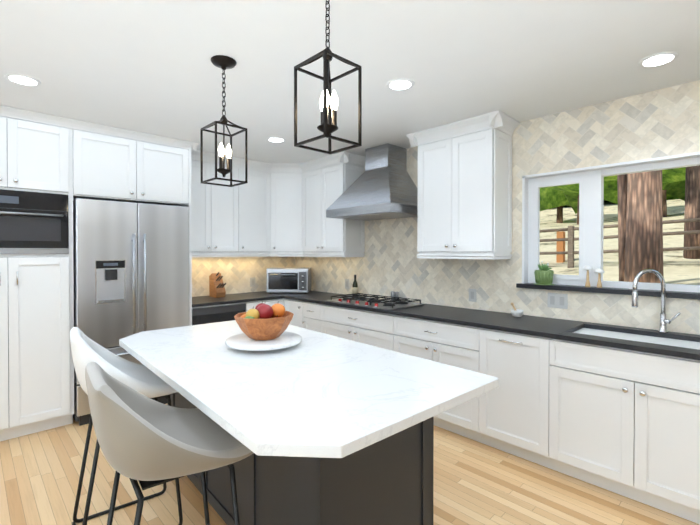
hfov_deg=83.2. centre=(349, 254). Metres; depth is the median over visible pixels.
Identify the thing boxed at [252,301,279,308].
base cabinet
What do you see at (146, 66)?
ceiling
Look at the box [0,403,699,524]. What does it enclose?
floor
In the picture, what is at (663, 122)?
wall
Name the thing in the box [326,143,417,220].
range hood
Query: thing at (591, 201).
window
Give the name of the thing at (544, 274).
plant pot
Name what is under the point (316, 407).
island countertop
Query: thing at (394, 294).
shakers
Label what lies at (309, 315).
base cabinet
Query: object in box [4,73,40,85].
recessed light
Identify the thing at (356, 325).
base cabinet
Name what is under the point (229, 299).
countertop
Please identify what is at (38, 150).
tall cabinet
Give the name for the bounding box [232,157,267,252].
upper cabinet
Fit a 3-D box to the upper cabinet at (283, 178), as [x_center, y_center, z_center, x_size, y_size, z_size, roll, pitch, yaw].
[-0.781,-0.564,5.069,0.666,1.098,0.667,0,1,-44]
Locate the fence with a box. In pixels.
[539,218,699,267]
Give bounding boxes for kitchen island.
[170,396,433,524]
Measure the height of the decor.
0.164 m
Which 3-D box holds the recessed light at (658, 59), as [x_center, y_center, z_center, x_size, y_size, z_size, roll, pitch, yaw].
[1.726,-1.089,2.211,0.179,0.007,0.179,0,0,7]
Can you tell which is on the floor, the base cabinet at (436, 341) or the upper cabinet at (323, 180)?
the base cabinet at (436, 341)
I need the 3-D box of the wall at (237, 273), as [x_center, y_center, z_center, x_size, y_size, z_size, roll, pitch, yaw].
[-2.614,0.154,3.872,5.280,2.520,0.150,0,1,-44]
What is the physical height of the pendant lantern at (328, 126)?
0.658 m
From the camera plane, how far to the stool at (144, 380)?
1.98 m
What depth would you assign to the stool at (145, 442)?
1.24 m
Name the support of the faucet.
on the countertop at (558, 329)
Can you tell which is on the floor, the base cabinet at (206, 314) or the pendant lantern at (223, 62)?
the base cabinet at (206, 314)
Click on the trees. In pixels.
(640, 199)
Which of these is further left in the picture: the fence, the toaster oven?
the toaster oven
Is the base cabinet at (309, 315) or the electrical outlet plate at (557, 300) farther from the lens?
the base cabinet at (309, 315)
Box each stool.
[70,327,182,524]
[85,362,252,524]
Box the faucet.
[632,269,680,332]
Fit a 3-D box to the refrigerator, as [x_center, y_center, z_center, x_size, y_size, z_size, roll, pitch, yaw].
[-2.101,0.475,3.751,0.921,1.880,0.681,0,1,-44]
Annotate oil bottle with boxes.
[352,275,357,296]
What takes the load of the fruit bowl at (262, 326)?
on the island countertop at (316, 407)
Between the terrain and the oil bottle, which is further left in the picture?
the oil bottle
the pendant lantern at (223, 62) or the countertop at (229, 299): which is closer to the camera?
the pendant lantern at (223, 62)
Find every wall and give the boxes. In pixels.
[192,257,294,296]
[295,80,699,334]
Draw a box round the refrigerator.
[73,198,188,425]
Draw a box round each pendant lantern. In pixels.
[200,55,247,186]
[294,0,361,153]
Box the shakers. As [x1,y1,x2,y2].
[391,291,398,299]
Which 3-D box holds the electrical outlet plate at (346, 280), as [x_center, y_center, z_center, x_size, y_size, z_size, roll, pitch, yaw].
[-0.035,0.358,4.783,0.007,0.116,0.075,0,1,-44]
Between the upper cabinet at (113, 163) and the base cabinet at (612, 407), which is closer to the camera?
the base cabinet at (612, 407)
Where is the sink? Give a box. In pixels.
[572,325,699,348]
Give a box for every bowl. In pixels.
[225,301,301,350]
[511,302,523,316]
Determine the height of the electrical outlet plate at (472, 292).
0.116 m
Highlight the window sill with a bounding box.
[516,283,699,299]
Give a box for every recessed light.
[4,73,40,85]
[267,137,285,142]
[386,78,413,89]
[638,51,678,67]
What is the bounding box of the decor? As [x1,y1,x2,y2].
[583,265,604,287]
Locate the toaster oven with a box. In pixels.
[266,268,310,292]
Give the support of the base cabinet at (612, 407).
on the floor
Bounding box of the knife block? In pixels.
[209,272,225,297]
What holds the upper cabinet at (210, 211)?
attached to the wall at (237, 273)
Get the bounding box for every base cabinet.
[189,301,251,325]
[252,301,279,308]
[280,297,323,332]
[324,305,383,347]
[384,313,467,437]
[468,325,535,462]
[536,337,699,523]
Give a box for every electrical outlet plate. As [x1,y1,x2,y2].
[250,277,254,286]
[345,279,348,288]
[469,289,475,301]
[547,293,567,308]
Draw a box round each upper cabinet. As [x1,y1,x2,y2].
[76,120,191,206]
[188,149,231,256]
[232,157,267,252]
[268,163,299,252]
[300,153,364,256]
[412,113,515,256]
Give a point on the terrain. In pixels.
(678, 268)
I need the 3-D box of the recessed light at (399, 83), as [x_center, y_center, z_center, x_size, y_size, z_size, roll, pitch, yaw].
[0.324,-1.092,2.538,0.179,0.007,0.179,0,0,7]
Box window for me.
[522,152,699,292]
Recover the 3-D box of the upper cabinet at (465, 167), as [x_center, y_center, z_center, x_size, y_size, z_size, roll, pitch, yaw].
[0.989,-0.552,3.478,0.336,1.098,0.745,0,1,-44]
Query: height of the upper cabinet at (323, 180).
1.098 m
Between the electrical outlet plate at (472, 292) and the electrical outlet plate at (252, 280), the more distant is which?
the electrical outlet plate at (252, 280)
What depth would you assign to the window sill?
2.79 m
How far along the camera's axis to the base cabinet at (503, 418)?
2.76 m
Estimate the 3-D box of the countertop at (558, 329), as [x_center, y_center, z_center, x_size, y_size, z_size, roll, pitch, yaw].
[1.595,0.519,2.648,0.631,0.030,6.194,0,1,-44]
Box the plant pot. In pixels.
[534,261,554,284]
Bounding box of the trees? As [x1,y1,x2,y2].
[540,165,699,282]
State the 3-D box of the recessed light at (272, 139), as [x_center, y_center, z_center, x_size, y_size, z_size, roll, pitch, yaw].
[-0.709,-1.101,3.792,0.179,0.007,0.179,0,1,40]
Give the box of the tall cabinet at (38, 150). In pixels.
[0,105,75,440]
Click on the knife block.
(216, 287)
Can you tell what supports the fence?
on the terrain
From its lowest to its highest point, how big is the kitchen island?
0.900 m
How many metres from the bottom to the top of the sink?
0.212 m
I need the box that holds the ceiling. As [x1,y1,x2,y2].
[0,0,699,163]
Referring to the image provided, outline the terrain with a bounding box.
[539,199,699,284]
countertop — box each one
[119,320,498,491]
[189,291,315,308]
[288,293,699,360]

